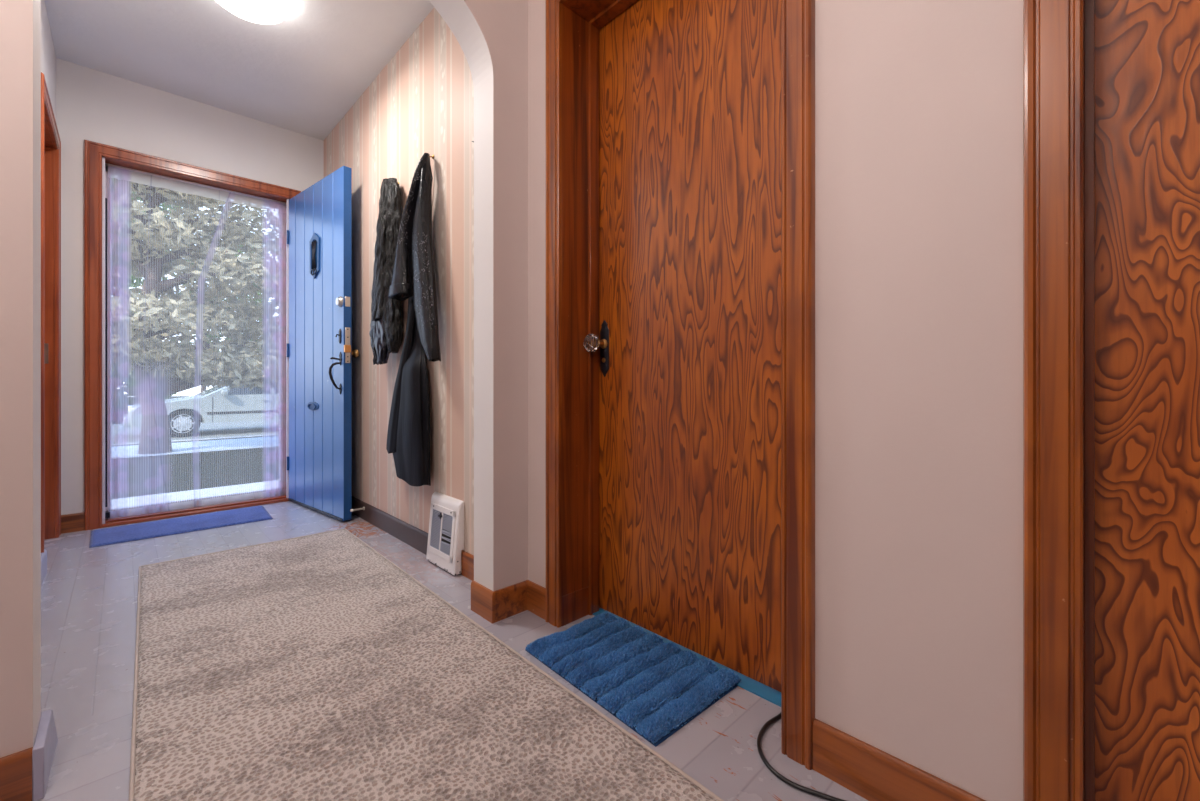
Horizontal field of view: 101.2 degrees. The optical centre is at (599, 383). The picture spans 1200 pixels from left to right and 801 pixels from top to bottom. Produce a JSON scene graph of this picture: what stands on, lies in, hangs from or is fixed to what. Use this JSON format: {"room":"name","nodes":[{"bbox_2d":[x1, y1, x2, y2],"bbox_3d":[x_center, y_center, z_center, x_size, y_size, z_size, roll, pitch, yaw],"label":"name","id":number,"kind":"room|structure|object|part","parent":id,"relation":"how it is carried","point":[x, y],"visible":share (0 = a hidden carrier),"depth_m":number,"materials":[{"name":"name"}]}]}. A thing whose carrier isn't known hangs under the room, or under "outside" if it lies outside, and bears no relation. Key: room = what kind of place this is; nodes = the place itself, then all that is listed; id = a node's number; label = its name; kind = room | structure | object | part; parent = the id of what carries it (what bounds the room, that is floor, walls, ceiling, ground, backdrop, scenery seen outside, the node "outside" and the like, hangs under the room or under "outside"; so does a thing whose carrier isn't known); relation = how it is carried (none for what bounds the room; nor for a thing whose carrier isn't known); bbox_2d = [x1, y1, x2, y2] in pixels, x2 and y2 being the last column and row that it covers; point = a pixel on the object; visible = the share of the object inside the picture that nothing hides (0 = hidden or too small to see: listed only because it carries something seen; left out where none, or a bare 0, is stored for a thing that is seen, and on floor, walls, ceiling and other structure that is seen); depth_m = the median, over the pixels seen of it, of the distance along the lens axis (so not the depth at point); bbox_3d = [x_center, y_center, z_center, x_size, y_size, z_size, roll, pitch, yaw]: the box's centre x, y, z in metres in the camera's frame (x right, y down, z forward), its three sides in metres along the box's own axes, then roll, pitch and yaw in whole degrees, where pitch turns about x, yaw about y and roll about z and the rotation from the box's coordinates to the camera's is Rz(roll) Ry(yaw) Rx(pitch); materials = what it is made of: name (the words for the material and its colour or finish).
{"room":"entrance hallway","nodes":[
{"label":"entrance hallway","id":0,"kind":"room"},
{"bbox_2d":[41,0,55,119],"bbox_3d":[-2.073,-0.454,1.700,0.120,2.468,2.266,0,0,-44],"label":"wall","id":1,"kind":"structure","parent":0,"point":[48,57],"depth_m":2.29,"materials":[{"name":"paint"}]},
{"bbox_2d":[41,549,46,586],"bbox_3d":[-1.757,0.731,1.485,0.012,0.098,1.518,0,0,-44],"label":"baseboard","id":2,"kind":"structure","parent":1,"relation":"attached to","point":[44,554],"depth_m":1.97,"materials":[{"name":"grey paint"}]},
{"bbox_2d":[44,343,47,363],"bbox_3d":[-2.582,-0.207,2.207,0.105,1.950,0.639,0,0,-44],"label":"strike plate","id":3,"kind":"structure","parent":1,"relation":"in","point":[45,344],"depth_m":2.46,"materials":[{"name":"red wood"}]},
{"bbox_2d":[41,72,60,552],"bbox_3d":[-2.565,-0.237,2.221,0.139,2.034,0.779,0,0,-44],"label":"door frame","id":4,"kind":"structure","parent":1,"relation":"attached to","point":[46,106],"depth_m":2.47,"materials":[{"name":"red wood"}]},
{"bbox_2d":[56,58,323,514],"bbox_3d":[-2.421,-0.454,3.044,1.491,2.468,0.150,0,0,-44],"label":"wall","id":5,"kind":"structure","parent":0,"point":[93,105],"depth_m":2.70,"materials":[{"name":"paint"}]},
{"bbox_2d":[61,512,83,533],"bbox_3d":[-2.778,0.733,2.586,0.101,0.095,0.012,0,0,-44],"label":"baseboard","id":6,"kind":"structure","parent":5,"relation":"attached to","point":[74,522],"depth_m":2.59,"materials":[{"name":"brown wood"}]},
{"bbox_2d":[84,139,300,530],"bbox_3d":[-2.429,-0.258,3.024,1.010,2.076,0.169,0,0,-44],"label":"door frame","id":7,"kind":"structure","parent":5,"relation":"attached to","point":[94,152],"depth_m":2.65,"materials":[{"name":"red wood"}]},
{"bbox_2d":[105,165,284,519],"bbox_3d":[-2.443,-0.233,3.039,0.876,1.990,0.097,0,0,-44],"label":"door","id":8,"kind":"structure","parent":5,"relation":"in","point":[107,514],"depth_m":2.76,"materials":[{"name":"white plastic"}]},
{"bbox_3d":[-2.715,-0.140,2.717,0.020,1.760,0.014,0,0,-44],"label":"closer rod","id":9,"kind":"part","parent":8,"relation":"part of","materials":[{"name":"black metal"}]},
{"bbox_2d":[102,157,288,523],"bbox_3d":[-2.396,-0.233,2.990,0.878,1.994,0.024,0,0,-44],"label":"strip","id":10,"kind":"object","parent":5,"relation":"attached to","point":[103,158],"visible":0.98,"depth_m":2.68,"materials":[{"name":"white plastic"}]},
{"bbox_2d":[105,163,285,203],"bbox_3d":[-2.442,-1.220,3.038,0.876,0.012,0.012,0,0,-44],"label":"curtain rod","id":11,"kind":"object","parent":5,"relation":"attached to","point":[107,164],"visible":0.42,"depth_m":2.99,"materials":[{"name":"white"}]},
{"bbox_2d":[108,166,285,518],"bbox_3d":[-2.438,-0.231,3.048,0.854,1.978,0.042,0,0,-44],"label":"lace curtain","id":12,"kind":"object","parent":11,"relation":"hanging from","point":[118,196],"visible":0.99,"depth_m":2.90,"materials":[{"name":"white fabric"}]},
{"bbox_2d":[102,495,289,527],"bbox_3d":[-2.431,0.767,3.026,0.878,0.026,0.162,0,0,-44],"label":"sill","id":13,"kind":"structure","parent":5,"relation":"attached to","point":[248,503],"depth_m":2.94,"materials":[{"name":"red wood"}]},
{"bbox_2d":[287,166,358,520],"bbox_3d":[-1.716,-0.224,3.043,0.837,1.988,0.165,0,0,43],"label":"door","id":14,"kind":"structure","parent":5,"relation":"in","point":[320,353],"depth_m":2.95,"materials":[{"name":"blue paint"}]},
{"bbox_3d":[-1.760,0.138,3.012,0.170,0.054,0.015,0,0,39],"label":"oval bell plate","id":15,"kind":"part","parent":14,"relation":"part of","materials":[{"name":"blue paint"}]},
{"bbox_2d":[309,233,319,278],"bbox_3d":[-1.734,-0.776,2.994,0.136,0.278,0.007,0,0,39],"label":"grille","id":16,"kind":"object","parent":14,"relation":"attached to","point":[314,238],"depth_m":2.99,"materials":[{"name":"black metal"}]},
{"bbox_3d":[-1.480,-0.059,2.756,0.063,0.242,0.032,0,0,-44],"label":"pull handle","id":17,"kind":"part","parent":14,"relation":"part of","materials":[{"name":"black metal"}]},
{"bbox_3d":[-1.418,-0.215,2.771,0.003,0.200,0.028,0,0,39],"label":"mortise plate","id":18,"kind":"part","parent":14,"relation":"part of","materials":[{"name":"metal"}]},
{"bbox_3d":[-1.418,-0.460,2.771,0.003,0.056,0.028,0,0,39],"label":"bolt plate","id":19,"kind":"part","parent":14,"relation":"part of","materials":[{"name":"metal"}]},
{"bbox_3d":[-1.432,-0.175,2.851,0.056,0.056,0.062,0,0,39],"label":"knob","id":20,"kind":"part","parent":14,"relation":"part of","materials":[{"name":"gold metal"}]},
{"bbox_2d":[45,0,433,140],"bbox_3d":[-0.616,-1.738,0.765,2.420,0.100,5.956,0,0,-44],"label":"ceiling","id":21,"kind":"structure","parent":0,"point":[303,72],"depth_m":2.48,"materials":[{"name":"paint"}]},
{"bbox_2d":[216,0,286,23],"bbox_3d":[-1.499,-1.642,2.099,0.280,0.092,0.280,0,0,-44],"label":"ceiling light","id":22,"kind":"object","parent":21,"relation":"attached to","point":[257,11],"visible":1,"depth_m":2.12,"materials":[{"name":"white glass"}]},
{"bbox_2d":[0,0,527,757],"bbox_3d":[-1.016,-0.454,1.058,2.014,2.468,0.125,0,0,-44],"label":"wall","id":23,"kind":"structure","parent":0,"point":[492,35],"depth_m":1.01,"materials":[{"name":"paint"}]},
{"bbox_2d":[0,747,32,800],"bbox_3d":[-1.376,0.731,0.615,0.880,0.098,0.012,0,0,-44],"label":"baseboard","id":24,"kind":"structure","parent":23,"relation":"attached to","point":[15,768],"depth_m":0.90,"materials":[{"name":"brown wood"}]},
{"bbox_2d":[32,710,57,800],"bbox_3d":[-1.121,0.731,0.998,0.020,0.098,0.206,0,0,-44],"label":"baseboard","id":25,"kind":"structure","parent":23,"relation":"attached to","point":[46,739],"depth_m":0.94,"materials":[{"name":"grey paint"}]},
{"bbox_2d":[471,580,545,623],"bbox_3d":[-0.307,0.731,1.657,0.274,0.098,0.110,0,0,-2],"label":"baseboard","id":26,"kind":"structure","parent":23,"relation":"attached to","point":[493,606],"depth_m":1.65,"materials":[{"name":"brown wood"}]},
{"bbox_2d":[37,501,867,800],"bbox_3d":[-0.616,0.830,0.765,2.420,0.100,5.956,0,0,-44],"label":"floor","id":27,"kind":"structure","parent":0,"point":[89,596],"depth_m":1.36,"materials":[{"name":"grey tile"}]},
{"bbox_2d":[89,506,272,547],"bbox_3d":[-2.279,0.774,2.726,0.757,0.010,0.390,0,0,-44],"label":"door mat","id":28,"kind":"object","parent":27,"relation":"on","point":[133,532],"visible":1,"depth_m":2.67,"materials":[{"name":"blue fabric"}]},
{"bbox_2d":[129,528,723,800],"bbox_3d":[-0.675,0.775,1.296,0.816,0.009,2.890,0,0,-43],"label":"runner rug","id":29,"kind":"object","parent":27,"relation":"on","point":[313,667],"visible":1,"depth_m":1.19,"materials":[{"name":"beige carpet"}]},
{"bbox_2d":[525,611,740,746],"bbox_3d":[0.073,0.764,1.362,0.352,0.031,0.520,0,0,-42],"label":"bath mat","id":30,"kind":"object","parent":27,"relation":"on","point":[655,688],"visible":1,"depth_m":1.30,"materials":[{"name":"blue fabric"}]},
{"bbox_2d":[757,712,845,800],"bbox_3d":[0.486,0.774,0.885,0.216,0.010,0.788,0,0,-17],"label":"cable","id":31,"kind":"object","parent":27,"relation":"on","point":[777,717],"visible":0.72,"depth_m":0.97,"materials":[{"name":"black rubber"}]},
{"bbox_2d":[324,0,1022,800],"bbox_3d":[0.163,-0.454,1.409,0.183,2.468,5.796,0,0,-44],"label":"wall","id":32,"kind":"structure","parent":0,"point":[919,103],"depth_m":0.91,"materials":[{"name":"paint"}]},
{"bbox_2d":[350,507,364,511],"bbox_3d":[-1.374,0.714,2.793,0.073,0.022,0.022,0,0,-44],"label":"door stop","id":33,"kind":"object","parent":32,"relation":"attached to","point":[363,508],"visible":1,"depth_m":2.79,"materials":[{"name":"metal"}]},
{"bbox_2d":[352,496,427,554],"bbox_3d":[-1.331,0.733,2.809,0.012,0.095,1.706,0,0,-44],"label":"baseboard","id":34,"kind":"structure","parent":32,"relation":"attached to","point":[413,536],"depth_m":2.52,"materials":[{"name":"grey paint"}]},
{"bbox_2d":[426,492,463,574],"bbox_3d":[-0.659,0.627,2.090,0.048,0.293,0.256,0,0,-44],"label":"wall heater","id":35,"kind":"object","parent":32,"relation":"attached to","point":[445,545],"visible":1,"depth_m":2.06,"materials":[{"name":"white metal"}]},
{"bbox_2d":[427,502,455,562],"bbox_3d":[-0.672,0.626,2.086,0.022,0.204,0.222,0,0,-44],"label":"grille","id":36,"kind":"object","parent":35,"relation":"attached to","point":[441,545],"depth_m":2.08,"materials":[{"name":"white metal"}]},
{"bbox_2d":[462,551,473,580],"bbox_3d":[-0.453,0.733,1.904,0.012,0.095,0.305,0,0,-44],"label":"baseboard","id":37,"kind":"structure","parent":32,"relation":"attached to","point":[467,558],"depth_m":1.98,"materials":[{"name":"brown wood"}]},
{"bbox_2d":[546,0,814,769],"bbox_3d":[0.200,-0.253,1.381,0.219,2.066,0.872,0,0,-44],"label":"door frame","id":38,"kind":"structure","parent":32,"relation":"attached to","point":[797,16],"depth_m":1.58,"materials":[{"name":"brown wood"}]},
{"bbox_2d":[584,0,780,691],"bbox_3d":[0.234,-0.225,1.414,0.116,1.985,0.736,0,0,-44],"label":"door","id":39,"kind":"structure","parent":32,"relation":"in","point":[689,341],"depth_m":1.41,"materials":[{"name":"brown wood"}]},
{"bbox_3d":[-0.027,-0.134,1.629,0.041,0.058,0.058,0,0,-44],"label":"knob","id":40,"kind":"part","parent":39,"relation":"part of","materials":[{"name":"clear glass"}]},
{"bbox_3d":[0.001,-0.134,1.655,0.038,0.036,0.036,0,0,-44],"label":"knob stem","id":41,"kind":"part","parent":39,"relation":"part of","materials":[{"name":"gold metal"}]},
{"bbox_2d":[593,608,780,706],"bbox_3d":[0.279,0.778,1.458,0.150,0.004,0.740,0,0,-44],"label":"sill","id":42,"kind":"structure","parent":32,"relation":"attached to","point":[753,686],"depth_m":1.27,"materials":[{"name":"blue paint"}]},
{"bbox_2d":[813,718,985,800],"bbox_3d":[0.546,0.731,0.884,0.012,0.098,0.323,0,0,-44],"label":"baseboard","id":43,"kind":"structure","parent":32,"relation":"attached to","point":[858,766],"depth_m":0.92,"materials":[{"name":"brown wood"}]},
{"bbox_2d":[1023,0,1094,800],"bbox_3d":[1.036,-0.253,0.500,0.194,2.066,0.908,0,0,-44],"label":"door frame","id":44,"kind":"structure","parent":32,"relation":"attached to","point":[1052,29],"depth_m":0.74,"materials":[{"name":"brown wood"}]},
{"bbox_2d":[1095,0,1199,800],"bbox_3d":[1.017,-0.225,0.481,0.116,1.985,0.772,0,0,-44],"label":"door","id":45,"kind":"structure","parent":32,"relation":"in","point":[1147,52],"depth_m":0.73,"materials":[{"name":"brown wood"}]},
{"bbox_3d":[-0.764,-1.020,2.205,0.038,0.020,0.020,0,0,-44],"label":"coat hook","id":46,"kind":"object","parent":32,"relation":"attached to","visible":0},
{"bbox_2d":[386,170,432,486],"bbox_3d":[-0.876,-0.279,2.274,0.098,1.460,0.411,0,0,-44],"label":"coat","id":47,"kind":"object","parent":46,"relation":"hanging from","point":[408,435],"visible":0.94,"depth_m":2.20,"materials":[{"name":"fabric"}]},
{"bbox_3d":[-0.948,-0.028,2.326,0.234,0.724,0.059,0,0,42],"label":"wrap panel","id":48,"kind":"part","parent":47,"relation":"part of","materials":[{"name":"black fabric"}]},
{"bbox_2d":[388,153,440,361],"bbox_3d":[-0.820,-0.557,2.183,0.406,0.930,0.103,0,0,38],"label":"leather jacket","id":49,"kind":"object","parent":46,"relation":"hanging from","point":[414,271],"visible":1,"depth_m":2.12,"materials":[{"name":"black leather"}]},
{"bbox_3d":[-1.034,-1.010,2.484,0.038,0.020,0.020,0,0,-44],"label":"coat hook","id":50,"kind":"object","parent":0,"visible":0},
{"bbox_2d":[369,178,402,364],"bbox_3d":[-1.075,-0.555,2.461,0.297,0.922,0.104,0,0,40],"label":"jacket","id":51,"kind":"object","parent":50,"relation":"hanging from","point":[386,334],"visible":0.95,"depth_m":2.40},
{"label":"outside","id":52,"kind":"structure","parent":0,"visible":0},
{"bbox_2d":[112,396,192,423],"bbox_3d":[-24.602,1.345,32.557,130.000,0.370,39.000,0,0,-44],"label":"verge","id":53,"kind":"structure","parent":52,"point":[170,397],"depth_m":38.12,"materials":[{"name":"green plant"}]},
{"bbox_2d":[112,178,195,406],"bbox_3d":[-18.920,-4.142,17.600,7.515,10.657,6.077,0,0,-25],"label":"leafy tree","id":54,"kind":"object","parent":53,"relation":"on","point":[132,279],"visible":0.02,"depth_m":18.48,"materials":[{"name":"green plant"}]},
{"bbox_2d":[124,231,276,396],"bbox_3d":[-19.773,-3.610,26.014,24.988,9.593,3.700,0,0,-44],"label":"hedge","id":55,"kind":"object","parent":53,"relation":"on","point":[203,388],"visible":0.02,"depth_m":25.60,"materials":[{"name":"green plant"}]},
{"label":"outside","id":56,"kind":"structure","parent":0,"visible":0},
{"bbox_2d":[112,435,276,498],"bbox_3d":[-4.383,1.280,8.112,55.000,0.300,7.450,0,0,-44],"label":"lawn","id":57,"kind":"structure","parent":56,"point":[211,469],"depth_m":6.48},
{"bbox_2d":[112,436,276,457],"bbox_3d":[-6.071,1.130,9.853,55.000,0.040,1.800,0,0,-44],"label":"sidewalk","id":58,"kind":"structure","parent":57,"relation":"on","point":[258,442],"depth_m":8.69,"materials":[{"name":"grey concrete"}]},
{"bbox_2d":[112,178,276,453],"bbox_3d":[-6.956,-2.421,8.187,3.391,7.124,4.867,0,0,22],"label":"leafy tree","id":59,"kind":"object","parent":58,"relation":"on","point":[232,367],"visible":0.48,"depth_m":7.87,"materials":[{"name":"green plant"}]},
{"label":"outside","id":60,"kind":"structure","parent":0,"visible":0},
{"bbox_2d":[112,420,276,442],"bbox_3d":[-9.969,1.380,13.873,55.000,0.300,8.200,0,0,-44],"label":"street","id":61,"kind":"structure","parent":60,"point":[247,428],"depth_m":12.90,"materials":[{"name":"grey asphalt"}]},
{"bbox_2d":[124,385,276,436],"bbox_3d":[-9.115,0.512,12.892,4.820,1.444,2.100,0,0,-44],"label":"parked car","id":62,"kind":"object","parent":61,"relation":"on","point":[217,404],"visible":0.38,"depth_m":11.71,"materials":[{"name":"silver metal"}]},
{"bbox_2d":[221,390,228,394],"bbox_3d":[-8.921,0.220,11.714,0.140,0.120,0.140,0,0,-44],"label":"mirror","id":63,"kind":"object","parent":62,"relation":"attached to","point":[223,392],"depth_m":11.67,"materials":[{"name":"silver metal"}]},
{"bbox_3d":[-8.098,0.700,12.633,3.100,0.060,0.012,0,0,-44],"label":"moulding","id":64,"kind":"part","parent":62,"relation":"part of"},
{"bbox_2d":[127,434,274,444],"bbox_3d":[-7.046,1.275,10.858,55.000,0.310,0.200,0,0,-44],"label":"kerb","id":65,"kind":"object","parent":61,"relation":"on","point":[271,434],"depth_m":10.04,"materials":[{"name":"concrete"}]},
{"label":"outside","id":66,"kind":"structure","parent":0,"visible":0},
{"bbox_2d":[112,482,263,508],"bbox_3d":[-1.371,1.120,5.005,23.000,0.520,1.204,0,0,-44],"label":"porch slab","id":67,"kind":"object","parent":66,"point":[207,492],"depth_m":3.85,"materials":[{"name":"concrete"}]}
]}

